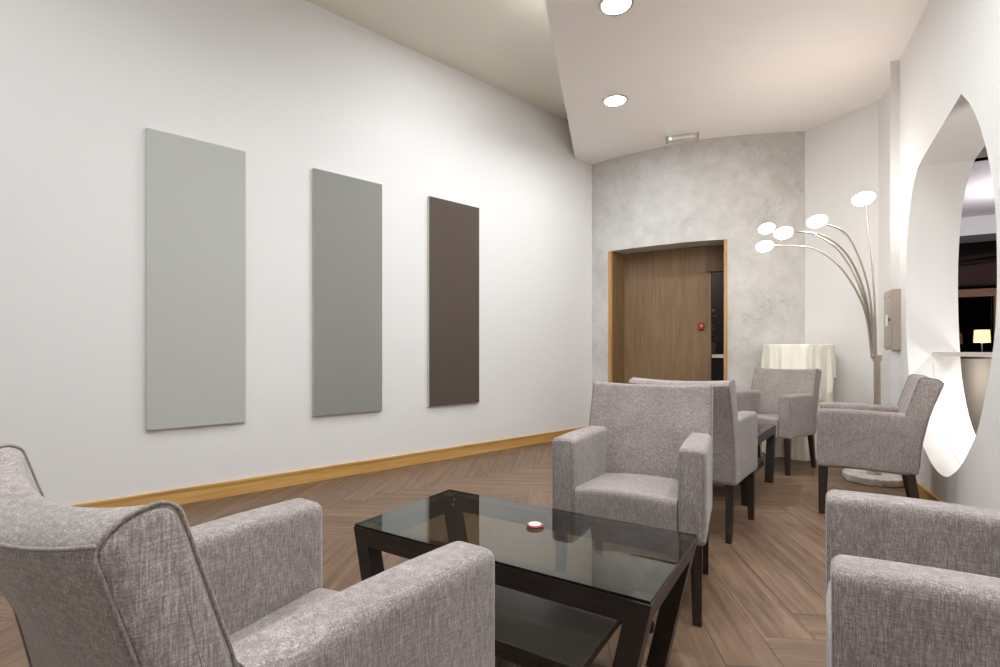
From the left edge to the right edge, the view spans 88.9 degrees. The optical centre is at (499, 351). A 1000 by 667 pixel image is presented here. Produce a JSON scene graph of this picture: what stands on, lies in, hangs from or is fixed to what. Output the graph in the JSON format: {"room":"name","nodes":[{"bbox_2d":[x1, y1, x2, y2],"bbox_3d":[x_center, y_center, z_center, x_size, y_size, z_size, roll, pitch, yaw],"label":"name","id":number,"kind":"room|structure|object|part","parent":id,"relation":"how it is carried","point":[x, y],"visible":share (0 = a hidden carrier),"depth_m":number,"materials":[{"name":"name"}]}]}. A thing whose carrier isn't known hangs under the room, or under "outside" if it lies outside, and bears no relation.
{"room":"hotel lounge","nodes":[
{"label":"hotel lounge","id":0,"kind":"room"},
{"bbox_2d":[0,0,591,504],"bbox_3d":[-1.501,-0.842,3.965,6.900,3.685,0.120,0,0,-42],"label":"wall","id":1,"kind":"structure","parent":0,"point":[299,87],"depth_m":3.70,"materials":[{"name":"white paint"}]},
{"bbox_2d":[146,128,245,430],"bbox_3d":[-2.015,-0.459,3.407,0.580,1.907,0.029,0,0,-42],"label":"wall panel","id":2,"kind":"object","parent":1,"relation":"attached to","point":[196,189],"visible":1,"depth_m":3.38,"materials":[{"name":"grey fabric"}]},
{"bbox_2d":[69,426,588,507],"bbox_3d":[-1.454,0.948,3.913,6.860,0.104,0.020,0,0,-42],"label":"baseboard","id":3,"kind":"structure","parent":1,"relation":"attached to","point":[192,494],"depth_m":3.92,"materials":[{"name":"brown wood"}]},
{"bbox_2d":[312,168,381,415],"bbox_3d":[-1.219,-0.459,4.113,0.585,1.907,0.029,0,0,-42],"label":"wall panel","id":4,"kind":"object","parent":1,"relation":"attached to","point":[346,210],"visible":1,"depth_m":4.08,"materials":[{"name":"grey"}]},
{"bbox_2d":[428,196,478,406],"bbox_3d":[-0.430,-0.459,4.812,0.585,1.907,0.029,0,0,-42],"label":"wall panel","id":5,"kind":"object","parent":1,"relation":"attached to","point":[453,227],"visible":1,"depth_m":4.78,"materials":[{"name":"brown"}]},
{"bbox_2d":[305,0,567,119],"bbox_3d":[-1.487,-2.725,2.450,5.775,0.080,8.500,0,0,0],"label":"ceiling","id":6,"kind":"structure","parent":0,"point":[505,45],"depth_m":4.31,"materials":[{"name":"paint"}]},
{"bbox_2d":[0,441,906,666],"bbox_3d":[-0.320,1.002,2.606,10.653,0.003,10.691,0,0,0],"label":"floor","id":7,"kind":"structure","parent":0,"point":[764,591],"depth_m":2.64,"materials":[{"name":"brown wood"}]},
{"bbox_2d":[0,444,494,666],"bbox_3d":[-0.424,0.573,0.838,0.602,0.855,0.633,0,0,35],"label":"armchair","id":8,"kind":"object","parent":7,"relation":"on","point":[130,586],"visible":1,"depth_m":0.64,"materials":[{"name":"grey fabric"}]},
{"bbox_3d":[-0.542,0.427,0.669,0.560,0.556,0.210,0,0,35],"label":"backrest","id":9,"kind":"part","parent":8,"relation":"part of","materials":[{"name":"grey fabric"}]},
{"bbox_3d":[-0.576,0.531,1.049,0.100,0.360,0.451,0,0,33],"label":"armrest","id":10,"kind":"part","parent":8,"relation":"part of","materials":[{"name":"grey fabric"}]},
{"bbox_3d":[-0.368,0.622,0.923,0.396,0.167,0.426,0,0,35],"label":"seat","id":11,"kind":"part","parent":8,"relation":"part of","materials":[{"name":"grey fabric"}]},
{"bbox_3d":[-0.176,0.531,0.774,0.100,0.360,0.451,0,0,36],"label":"armrest","id":12,"kind":"part","parent":8,"relation":"part of","materials":[{"name":"grey fabric"}]},
{"bbox_2d":[354,489,697,666],"bbox_3d":[0.066,0.785,1.641,0.986,0.430,0.511,0,0,33],"label":"coffee table","id":13,"kind":"object","parent":7,"relation":"on","point":[544,617],"visible":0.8,"depth_m":1.56,"materials":[{"name":"brown wood"}]},
{"bbox_3d":[-0.409,0.789,1.675,0.149,0.422,0.056,0,0,33],"label":"leg","id":14,"kind":"part","parent":13,"relation":"part of","materials":[{"name":"brown wood"}]},
{"bbox_3d":[-0.164,0.789,2.058,0.149,0.422,0.056,0,0,33],"label":"leg","id":15,"kind":"part","parent":13,"relation":"part of","materials":[{"name":"brown wood"}]},
{"bbox_3d":[0.066,0.574,1.641,0.979,0.008,0.504,0,0,33],"label":"glass","id":16,"kind":"part","parent":13,"relation":"part of","materials":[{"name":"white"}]},
{"bbox_2d":[526,521,543,528],"bbox_3d":[0.114,0.564,1.661,0.058,0.012,0.058,0,0,0],"label":"round tin","id":17,"kind":"object","parent":13,"relation":"on","point":[533,525],"visible":1,"depth_m":1.65,"materials":[{"name":"red metal"}]},
{"bbox_3d":[0.114,0.561,1.661,0.041,0.006,0.041,0,0,0],"label":"lid","id":18,"kind":"part","parent":17,"relation":"part of","materials":[{"name":"white plastic"}]},
{"bbox_2d":[495,584,621,666],"bbox_3d":[0.066,0.832,1.641,0.585,0.026,0.400,0,0,33],"label":"shelf","id":19,"kind":"object","parent":13,"relation":"attached to","point":[532,630],"depth_m":1.50,"materials":[{"name":"brown wood"}]},
{"bbox_3d":[0.297,0.789,1.224,0.149,0.422,0.056,0,0,33],"label":"leg","id":20,"kind":"part","parent":13,"relation":"part of","materials":[{"name":"brown wood"}]},
{"bbox_3d":[0.541,0.789,1.608,0.149,0.422,0.056,0,0,33],"label":"leg","id":21,"kind":"part","parent":13,"relation":"part of","materials":[{"name":"brown wood"}]},
{"bbox_2d":[552,381,712,626],"bbox_3d":[0.622,0.572,2.247,0.602,0.856,0.632,0,0,28],"label":"armchair","id":22,"kind":"object","parent":7,"relation":"on","point":[644,456],"visible":0.95,"depth_m":2.19,"materials":[{"name":"grey fabric"}]},
{"bbox_3d":[0.257,0.850,2.121,0.046,0.300,0.044,0,0,28],"label":"leg","id":23,"kind":"part","parent":22,"relation":"part of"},
{"bbox_3d":[0.365,0.531,2.284,0.100,0.360,0.451,0,0,30],"label":"armrest","id":24,"kind":"part","parent":22,"relation":"part of","materials":[{"name":"grey fabric"}]},
{"bbox_3d":[0.483,0.850,2.510,0.042,0.300,0.087,0,0,28],"label":"leg","id":25,"kind":"part","parent":22,"relation":"part of","materials":[{"name":"brown wood"}]},
{"bbox_3d":[0.573,0.622,2.158,0.396,0.167,0.426,0,0,28],"label":"seat","id":26,"kind":"part","parent":22,"relation":"part of","materials":[{"name":"grey fabric"}]},
{"bbox_3d":[0.716,0.426,2.429,0.560,0.558,0.211,0,0,28],"label":"backrest","id":27,"kind":"part","parent":22,"relation":"part of","materials":[{"name":"grey fabric"}]},
{"bbox_3d":[0.795,0.531,2.058,0.100,0.360,0.451,0,0,26],"label":"armrest","id":28,"kind":"part","parent":22,"relation":"part of","materials":[{"name":"grey fabric"}]},
{"bbox_3d":[0.722,0.850,1.877,0.046,0.300,0.044,0,0,28],"label":"leg","id":29,"kind":"part","parent":22,"relation":"part of","materials":[{"name":"black wood"}]},
{"bbox_3d":[0.914,0.850,2.283,0.042,0.300,0.087,0,0,28],"label":"leg","id":30,"kind":"part","parent":22,"relation":"part of","materials":[{"name":"brown wood"}]},
{"bbox_2d":[628,377,757,543],"bbox_3d":[1.115,0.572,2.974,0.602,0.856,0.632,0,0,36],"label":"armchair","id":31,"kind":"object","parent":7,"relation":"on","point":[735,433],"visible":0.52,"depth_m":2.69,"materials":[{"name":"grey fabric"}]},
{"bbox_3d":[0.996,0.426,2.809,0.560,0.558,0.211,0,0,36],"label":"backrest","id":32,"kind":"part","parent":31,"relation":"part of","materials":[{"name":"grey fabric"}]},
{"bbox_3d":[1.214,0.850,2.694,0.042,0.300,0.087,0,0,36],"label":"leg","id":33,"kind":"part","parent":31,"relation":"part of","materials":[{"name":"brown wood"}]},
{"bbox_3d":[1.363,0.531,2.900,0.100,0.360,0.451,0,0,38],"label":"armrest","id":34,"kind":"part","parent":31,"relation":"part of","materials":[{"name":"grey fabric"}]},
{"bbox_3d":[1.495,0.850,3.045,0.046,0.300,0.044,0,0,36],"label":"leg","id":35,"kind":"part","parent":31,"relation":"part of","materials":[{"name":"brown wood"}]},
{"bbox_2d":[712,354,723,380],"bbox_3d":[3.150,0.510,6.950,1.360,0.960,0.460,0,0,0],"label":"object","id":36,"kind":"structure","parent":7,"relation":"on","point":[717,359],"depth_m":6.75,"materials":[{"name":"black"}]},
{"bbox_2d":[712,309,718,353],"bbox_3d":[2.828,-0.271,6.882,0.299,0.602,0.286,0,0,-27],"label":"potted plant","id":37,"kind":"object","parent":36,"relation":"on","point":[713,310],"visible":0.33,"depth_m":6.82,"materials":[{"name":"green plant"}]},
{"bbox_3d":[2.830,-0.043,6.880,0.170,0.145,0.170,0,0,0],"label":"pot","id":38,"kind":"part","parent":37,"relation":"part of","materials":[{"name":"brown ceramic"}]},
{"bbox_2d":[712,354,723,357],"bbox_3d":[3.150,0.055,6.950,1.360,0.050,0.460,0,0,0],"label":"countertop","id":39,"kind":"structure","parent":36,"relation":"on","point":[713,355],"depth_m":6.72,"materials":[{"name":"silver metal"}]},
{"bbox_2d":[738,423,775,505],"bbox_3d":[1.662,0.785,3.766,0.511,0.430,0.986,0,0,38],"label":"coffee table","id":40,"kind":"object","parent":7,"relation":"on","point":[767,432],"visible":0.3,"depth_m":3.90,"materials":[{"name":"brown wood"}]},
{"bbox_3d":[1.587,0.789,3.296,0.056,0.422,0.149,0,0,38],"label":"leg","id":41,"kind":"part","parent":40,"relation":"part of","materials":[{"name":"brown wood"}]},
{"bbox_3d":[1.662,0.606,3.766,0.510,0.055,0.985,0,0,38],"label":"frame","id":42,"kind":"part","parent":40,"relation":"part of","materials":[{"name":"brown wood"}]},
{"bbox_3d":[1.662,0.574,3.766,0.504,0.008,0.979,0,0,38],"label":"glass","id":43,"kind":"part","parent":40,"relation":"part of","materials":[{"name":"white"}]},
{"bbox_3d":[2.098,0.789,3.958,0.056,0.422,0.149,0,0,38],"label":"leg","id":44,"kind":"part","parent":40,"relation":"part of","materials":[{"name":"brown wood"}]},
{"bbox_2d":[736,367,821,475],"bbox_3d":[2.420,0.572,4.513,0.632,0.856,0.602,0,0,-34],"label":"armchair","id":45,"kind":"object","parent":7,"relation":"on","point":[787,399],"visible":0.81,"depth_m":4.41,"materials":[{"name":"grey fabric"}]},
{"bbox_3d":[2.211,0.531,4.667,0.451,0.360,0.100,0,0,-32],"label":"armrest","id":46,"kind":"part","parent":45,"relation":"part of","materials":[{"name":"grey fabric"}]},
{"bbox_3d":[2.335,0.622,4.458,0.426,0.167,0.396,0,0,-34],"label":"seat","id":47,"kind":"part","parent":45,"relation":"part of","materials":[{"name":"grey fabric"}]},
{"bbox_3d":[2.589,0.426,4.629,0.211,0.558,0.560,0,0,-34],"label":"backrest","id":48,"kind":"part","parent":45,"relation":"part of","materials":[{"name":"grey fabric"}]},
{"bbox_3d":[2.333,0.850,4.139,0.044,0.300,0.046,0,0,-34],"label":"leg","id":49,"kind":"part","parent":45,"relation":"part of","materials":[{"name":"brown wood"}]},
{"bbox_3d":[2.483,0.531,4.265,0.451,0.360,0.100,0,0,-36],"label":"armrest","id":50,"kind":"part","parent":45,"relation":"part of","materials":[{"name":"grey fabric"}]},
{"bbox_3d":[2.694,0.850,4.406,0.087,0.300,0.042,0,0,-34],"label":"leg","id":51,"kind":"part","parent":45,"relation":"part of","materials":[{"name":"brown wood"}]},
{"bbox_2d":[762,390,832,460],"bbox_3d":[2.888,0.465,4.950,0.616,1.063,0.616,0,0,0],"label":"tablecloth","id":52,"kind":"object","parent":7,"relation":"on","point":[799,445],"visible":0.11,"depth_m":4.70,"materials":[{"name":"beige fabric"}]},
{"bbox_2d":[761,344,835,399],"bbox_3d":[2.887,0.183,4.951,0.642,0.513,0.640,0,0,0],"label":"cloth","id":53,"kind":"object","parent":52,"relation":"on","point":[774,356],"visible":0.71,"depth_m":4.68,"materials":[{"name":"beige fabric"}]},
{"bbox_2d":[756,192,903,487],"bbox_3d":[2.578,-0.118,4.017,1.065,2.236,0.428,0,0,12],"label":"arc floor lamp","id":54,"kind":"object","parent":7,"relation":"on","point":[865,477],"visible":0.98,"depth_m":3.95,"materials":[{"name":"silver metal"}]},
{"bbox_3d":[2.103,-0.840,4.050,0.123,0.083,0.124,0,0,0],"label":"globe","id":55,"kind":"part","parent":54,"relation":"part of","materials":[{"name":"white glass"}]},
{"bbox_3d":[2.222,-1.028,4.250,0.123,0.083,0.124,0,0,0],"label":"globe","id":56,"kind":"part","parent":54,"relation":"part of","materials":[{"name":"white glass"}]},
{"bbox_3d":[2.196,-0.921,3.950,0.132,0.090,0.134,0,0,0],"label":"globe","id":57,"kind":"part","parent":54,"relation":"part of","materials":[{"name":"white glass"}]},
{"bbox_3d":[2.455,-1.011,3.950,0.137,0.093,0.139,0,0,0],"label":"globe","id":58,"kind":"part","parent":54,"relation":"part of","materials":[{"name":"white glass"}]},
{"bbox_3d":[2.510,-0.402,4.009,0.775,0.899,0.027,0,0,7],"label":"arm","id":59,"kind":"part","parent":54,"relation":"part of","materials":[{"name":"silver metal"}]},
{"bbox_3d":[2.573,-0.494,4.108,0.725,1.081,0.034,0,0,25],"label":"arm","id":60,"kind":"part","parent":54,"relation":"part of","materials":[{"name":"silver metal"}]},
{"bbox_3d":[2.561,-0.445,3.951,0.688,0.985,0.017,0,0,-1],"label":"arm","id":61,"kind":"part","parent":54,"relation":"part of","materials":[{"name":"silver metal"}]},
{"bbox_3d":[2.696,-0.482,3.951,0.442,1.058,0.017,0,0,-1],"label":"arm","id":62,"kind":"part","parent":54,"relation":"part of","materials":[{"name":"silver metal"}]},
{"bbox_3d":[2.815,-1.186,3.950,0.148,0.100,0.149,0,0,0],"label":"globe","id":63,"kind":"part","parent":54,"relation":"part of","materials":[{"name":"white glass"}]},
{"bbox_3d":[2.870,-0.565,3.951,0.109,1.223,0.017,0,0,-5],"label":"arm","id":64,"kind":"part","parent":54,"relation":"part of","materials":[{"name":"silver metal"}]},
{"bbox_2d":[817,374,944,513],"bbox_3d":[2.383,0.572,3.228,0.632,0.856,0.602,0,0,34],"label":"armchair","id":65,"kind":"object","parent":7,"relation":"on","point":[870,437],"visible":0.98,"depth_m":3.02,"materials":[{"name":"grey fabric"}]},
{"bbox_3d":[2.002,0.850,3.166,0.044,0.300,0.046,0,0,34],"label":"leg","id":66,"kind":"part","parent":65,"relation":"part of","materials":[{"name":"brown wood"}]},
{"bbox_3d":[2.295,0.850,3.602,0.044,0.300,0.046,0,0,34],"label":"leg","id":67,"kind":"part","parent":65,"relation":"part of","materials":[{"name":"brown wood"}]},
{"bbox_3d":[2.445,0.531,3.477,0.451,0.360,0.100,0,0,36],"label":"armrest","id":68,"kind":"part","parent":65,"relation":"part of","materials":[{"name":"grey fabric"}]},
{"bbox_3d":[2.174,0.531,3.074,0.451,0.360,0.100,0,0,32],"label":"armrest","id":69,"kind":"part","parent":65,"relation":"part of","materials":[{"name":"grey fabric"}]},
{"bbox_3d":[2.657,0.850,3.336,0.087,0.300,0.042,0,0,34],"label":"leg","id":70,"kind":"part","parent":65,"relation":"part of","materials":[{"name":"brown wood"}]},
{"bbox_3d":[2.385,0.850,2.931,0.087,0.300,0.042,0,0,34],"label":"leg","id":71,"kind":"part","parent":65,"relation":"part of","materials":[{"name":"brown wood"}]},
{"bbox_3d":[2.551,0.426,3.113,0.211,0.558,0.560,0,0,34],"label":"backrest","id":72,"kind":"part","parent":65,"relation":"part of","materials":[{"name":"grey fabric"}]},
{"bbox_2d":[826,489,999,666],"bbox_3d":[0.964,0.572,0.923,0.632,0.856,0.602,0,0,32],"label":"armchair","id":73,"kind":"object","parent":7,"relation":"on","point":[911,582],"visible":1,"depth_m":0.82,"materials":[{"name":"grey fabric"}]},
{"bbox_3d":[0.879,0.622,0.978,0.426,0.167,0.396,0,0,32],"label":"seat","id":74,"kind":"part","parent":73,"relation":"part of","materials":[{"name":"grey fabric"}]},
{"bbox_3d":[1.019,0.531,1.177,0.451,0.360,0.100,0,0,34],"label":"armrest","id":75,"kind":"part","parent":73,"relation":"part of","materials":[{"name":"grey fabric"}]},
{"bbox_3d":[0.763,0.531,0.764,0.451,0.360,0.100,0,0,30],"label":"armrest","id":76,"kind":"part","parent":73,"relation":"part of","materials":[{"name":"grey fabric"}]},
{"bbox_2d":[960,356,991,434],"bbox_3d":[4.497,0.515,4.740,0.360,0.970,2.260,0,0,27],"label":"counter","id":77,"kind":"object","parent":7,"relation":"on","point":[975,370],"depth_m":4.56,"materials":[{"name":"beige"}]},
{"bbox_2d":[960,356,991,358],"bbox_3d":[4.497,0.045,4.740,0.360,0.030,2.260,0,0,27],"label":"countertop","id":78,"kind":"structure","parent":77,"relation":"on","point":[960,356],"depth_m":4.43,"materials":[{"name":"silver metal"}]},
{"bbox_2d":[624,246,711,383],"bbox_3d":[1.848,-0.350,6.093,1.260,2.700,0.060,0,0,30],"label":"wall","id":79,"kind":"structure","parent":0,"point":[668,292],"depth_m":5.99,"materials":[{"name":"brown wood"}]},
{"bbox_2d":[698,322,703,329],"bbox_3d":[2.283,-0.296,5.787,0.060,0.080,0.044,0,0,30],"label":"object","id":80,"kind":"object","parent":79,"relation":"attached to","point":[700,324],"visible":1,"depth_m":5.77,"materials":[{"name":"red plastic"}]},
{"bbox_2d":[592,131,804,389],"bbox_3d":[2.142,-0.639,5.755,2.236,3.277,0.517,0,0,25],"label":"wall","id":81,"kind":"structure","parent":0,"point":[703,192],"depth_m":5.39,"materials":[{"name":"grey paint"}]},
{"bbox_2d":[608,251,623,382],"bbox_3d":[1.401,-0.095,6.136,0.040,2.190,0.312,0,0,42],"label":"trim","id":82,"kind":"structure","parent":81,"relation":"attached to","point":[615,260],"depth_m":6.08,"materials":[{"name":"brown wood"}]},
{"bbox_2d":[724,239,726,380],"bbox_3d":[2.438,-0.095,5.516,0.036,2.190,0.297,0,0,24],"label":"trim","id":83,"kind":"structure","parent":81,"relation":"attached to","point":[725,240],"depth_m":5.38,"materials":[{"name":"brown wood"}]},
{"bbox_2d":[706,245,723,272],"bbox_3d":[2.677,-1.302,5.620,0.750,0.795,0.100,0,0,30],"label":"lintel","id":84,"kind":"object","parent":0,"point":[714,254],"visible":0.07,"depth_m":5.72,"materials":[{"name":"paint"}]},
{"bbox_2d":[712,272,723,353],"bbox_3d":[3.200,-0.350,8.250,3.200,2.700,0.100,0,0,0],"label":"wall","id":85,"kind":"structure","parent":0,"point":[717,277],"depth_m":8.20,"materials":[{"name":"black"}]},
{"bbox_2d":[545,0,928,164],"bbox_3d":[1.440,-2.491,1.976,2.810,0.427,8.134,0,0,12],"label":"ceiling","id":86,"kind":"structure","parent":0,"point":[718,68],"depth_m":4.04,"materials":[{"name":"paint"}]},
{"bbox_2d":[602,94,627,106],"bbox_3d":[1.041,-2.272,4.617,0.224,0.010,0.224,0,0,0],"label":"recessed light","id":87,"kind":"object","parent":86,"relation":"in","point":[615,100],"visible":1,"depth_m":4.61,"materials":[{"name":"white"}]},
{"bbox_2d":[605,96,624,105],"bbox_3d":[1.041,-2.274,4.617,0.179,0.004,0.179,0,0,0],"label":"diffuser","id":88,"kind":"object","parent":87,"relation":"attached to","point":[609,100],"depth_m":4.61,"materials":[{"name":"white"}]},
{"bbox_2d":[599,0,633,15],"bbox_3d":[0.760,-2.272,3.340,0.224,0.010,0.224,0,0,0],"label":"recessed light","id":89,"kind":"object","parent":86,"relation":"in","point":[606,7],"visible":1,"depth_m":3.35,"materials":[{"name":"white plastic"}]},
{"bbox_2d":[665,129,699,143],"bbox_3d":[1.896,-2.235,5.307,0.340,0.082,0.101,0,0,18],"label":"emergency light","id":90,"kind":"object","parent":86,"relation":"attached to","point":[690,135],"visible":1,"depth_m":5.28,"materials":[{"name":"white plastic"}]},
{"bbox_3d":[1.896,-2.265,5.307,0.340,0.022,0.100,0,0,18],"label":"plate","id":91,"kind":"part","parent":90,"relation":"part of","materials":[{"name":"white plastic"}]},
{"bbox_2d":[805,101,878,403],"bbox_3d":[3.342,-0.639,4.964,0.120,3.277,0.695,0,0,-25],"label":"wall","id":92,"kind":"structure","parent":0,"point":[842,152],"depth_m":4.90,"materials":[{"name":"white paint"}]},
{"bbox_2d":[879,86,889,405],"bbox_3d":[3.378,-0.639,4.312,0.120,3.277,0.620,0,0,21],"label":"wall","id":93,"kind":"structure","parent":0,"point":[884,102],"depth_m":4.48,"materials":[{"name":"white paint"}]},
{"bbox_2d":[890,60,899,405],"bbox_3d":[3.181,-0.639,3.978,0.250,3.277,0.032,0,0,0],"label":"wall","id":94,"kind":"structure","parent":0,"point":[894,65],"depth_m":3.99,"materials":[{"name":"white paint"}]},
{"bbox_2d":[900,0,999,509],"bbox_3d":[1.858,-0.639,1.126,0.300,3.277,6.249,0,0,27],"label":"wall","id":95,"kind":"structure","parent":0,"point":[950,63],"depth_m":3.41,"materials":[{"name":"white paint"}]},
{"bbox_2d":[884,289,900,349],"bbox_3d":[3.138,-0.253,4.045,0.126,0.475,0.210,0,0,25],"label":"electrical box","id":96,"kind":"object","parent":95,"relation":"attached to","point":[892,299],"visible":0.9,"depth_m":3.97,"materials":[{"name":"beige metal"}]},
{"bbox_3d":[3.092,-0.257,4.067,0.008,0.445,0.198,0,0,25],"label":"box door","id":97,"kind":"part","parent":96,"relation":"part of","materials":[{"name":"beige metal"}]},
{"bbox_2d":[901,475,942,501],"bbox_3d":[1.717,0.948,1.202,0.020,0.104,6.217,0,0,27],"label":"baseboard","id":98,"kind":"structure","parent":95,"relation":"attached to","point":[924,493],"depth_m":3.33,"materials":[{"name":"brown wood"}]},
{"bbox_2d":[933,365,960,464],"bbox_3d":[2.810,0.389,3.036,0.004,0.715,1.497,0,0,27],"label":"trim","id":99,"kind":"structure","parent":95,"relation":"attached to","point":[933,365],"depth_m":3.51,"materials":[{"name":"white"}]},
{"bbox_2d":[932,352,992,356],"bbox_3d":[2.894,0.015,3.046,0.147,0.027,1.535,0,0,27],"label":"bar shelf","id":100,"kind":"object","parent":95,"relation":"attached to","point":[963,354],"visible":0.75,"depth_m":3.12,"materials":[{"name":"beige stone"}]},
{"bbox_2d":[958,241,996,286],"bbox_3d":[8.781,-1.880,8.788,7.000,1.440,0.100,0,0,31],"label":"wall","id":101,"kind":"structure","parent":0,"point":[984,274],"depth_m":8.96,"materials":[{"name":"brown paint"}]},
{"bbox_2d":[958,256,996,266],"bbox_3d":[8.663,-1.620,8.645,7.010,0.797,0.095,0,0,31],"label":"trim","id":102,"kind":"structure","parent":101,"relation":"attached to","point":[991,258],"depth_m":8.84,"materials":[{"name":"black"}]},
{"bbox_2d":[959,214,996,243],"bbox_3d":[6.464,-1.518,5.777,4.200,0.284,0.550,0,0,31],"label":"wall","id":103,"kind":"structure","parent":0,"point":[977,228],"depth_m":6.00,"materials":[{"name":"white paint"}]},
{"bbox_2d":[961,148,995,217],"bbox_3d":[5.742,-1.625,4.531,4.200,0.070,2.464,0,0,31],"label":"ceiling","id":104,"kind":"structure","parent":0,"point":[979,200],"depth_m":5.08,"materials":[{"name":"paint"}]},
{"bbox_2d":[974,146,988,161],"bbox_3d":[4.663,-1.895,3.797,2.650,0.610,0.100,0,0,31],"label":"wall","id":105,"kind":"structure","parent":0,"point":[986,157],"depth_m":4.19,"materials":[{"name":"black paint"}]},
{"bbox_3d":[8.781,0.650,8.788,6.072,0.700,3.656,0,0,0],"label":"wall","id":106,"kind":"structure","parent":0,"visible":0},
{"bbox_2d":[958,285,996,351],"bbox_3d":[8.740,-0.420,8.719,7.017,1.480,0.140,0,0,31],"label":"window","id":107,"kind":"structure","parent":106,"relation":"in","point":[976,304],"depth_m":8.96,"materials":[{"name":"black glass"}]},
{"bbox_3d":[7.844,0.615,8.300,1.160,0.770,0.440,0,0,31],"label":"sideboard","id":108,"kind":"object","parent":106,"relation":"attached to","visible":0},
{"bbox_2d":[973,330,990,351],"bbox_3d":[7.844,-0.065,8.300,0.210,0.590,0.210,0,0,0],"label":"table lamp","id":109,"kind":"object","parent":108,"relation":"on","point":[980,336],"visible":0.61,"depth_m":8.24,"materials":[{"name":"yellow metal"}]},
{"bbox_3d":[7.844,-0.257,8.300,0.210,0.205,0.210,0,0,0],"label":"lamp shade","id":110,"kind":"part","parent":109,"relation":"part of","materials":[{"name":"white fabric"}]}
]}

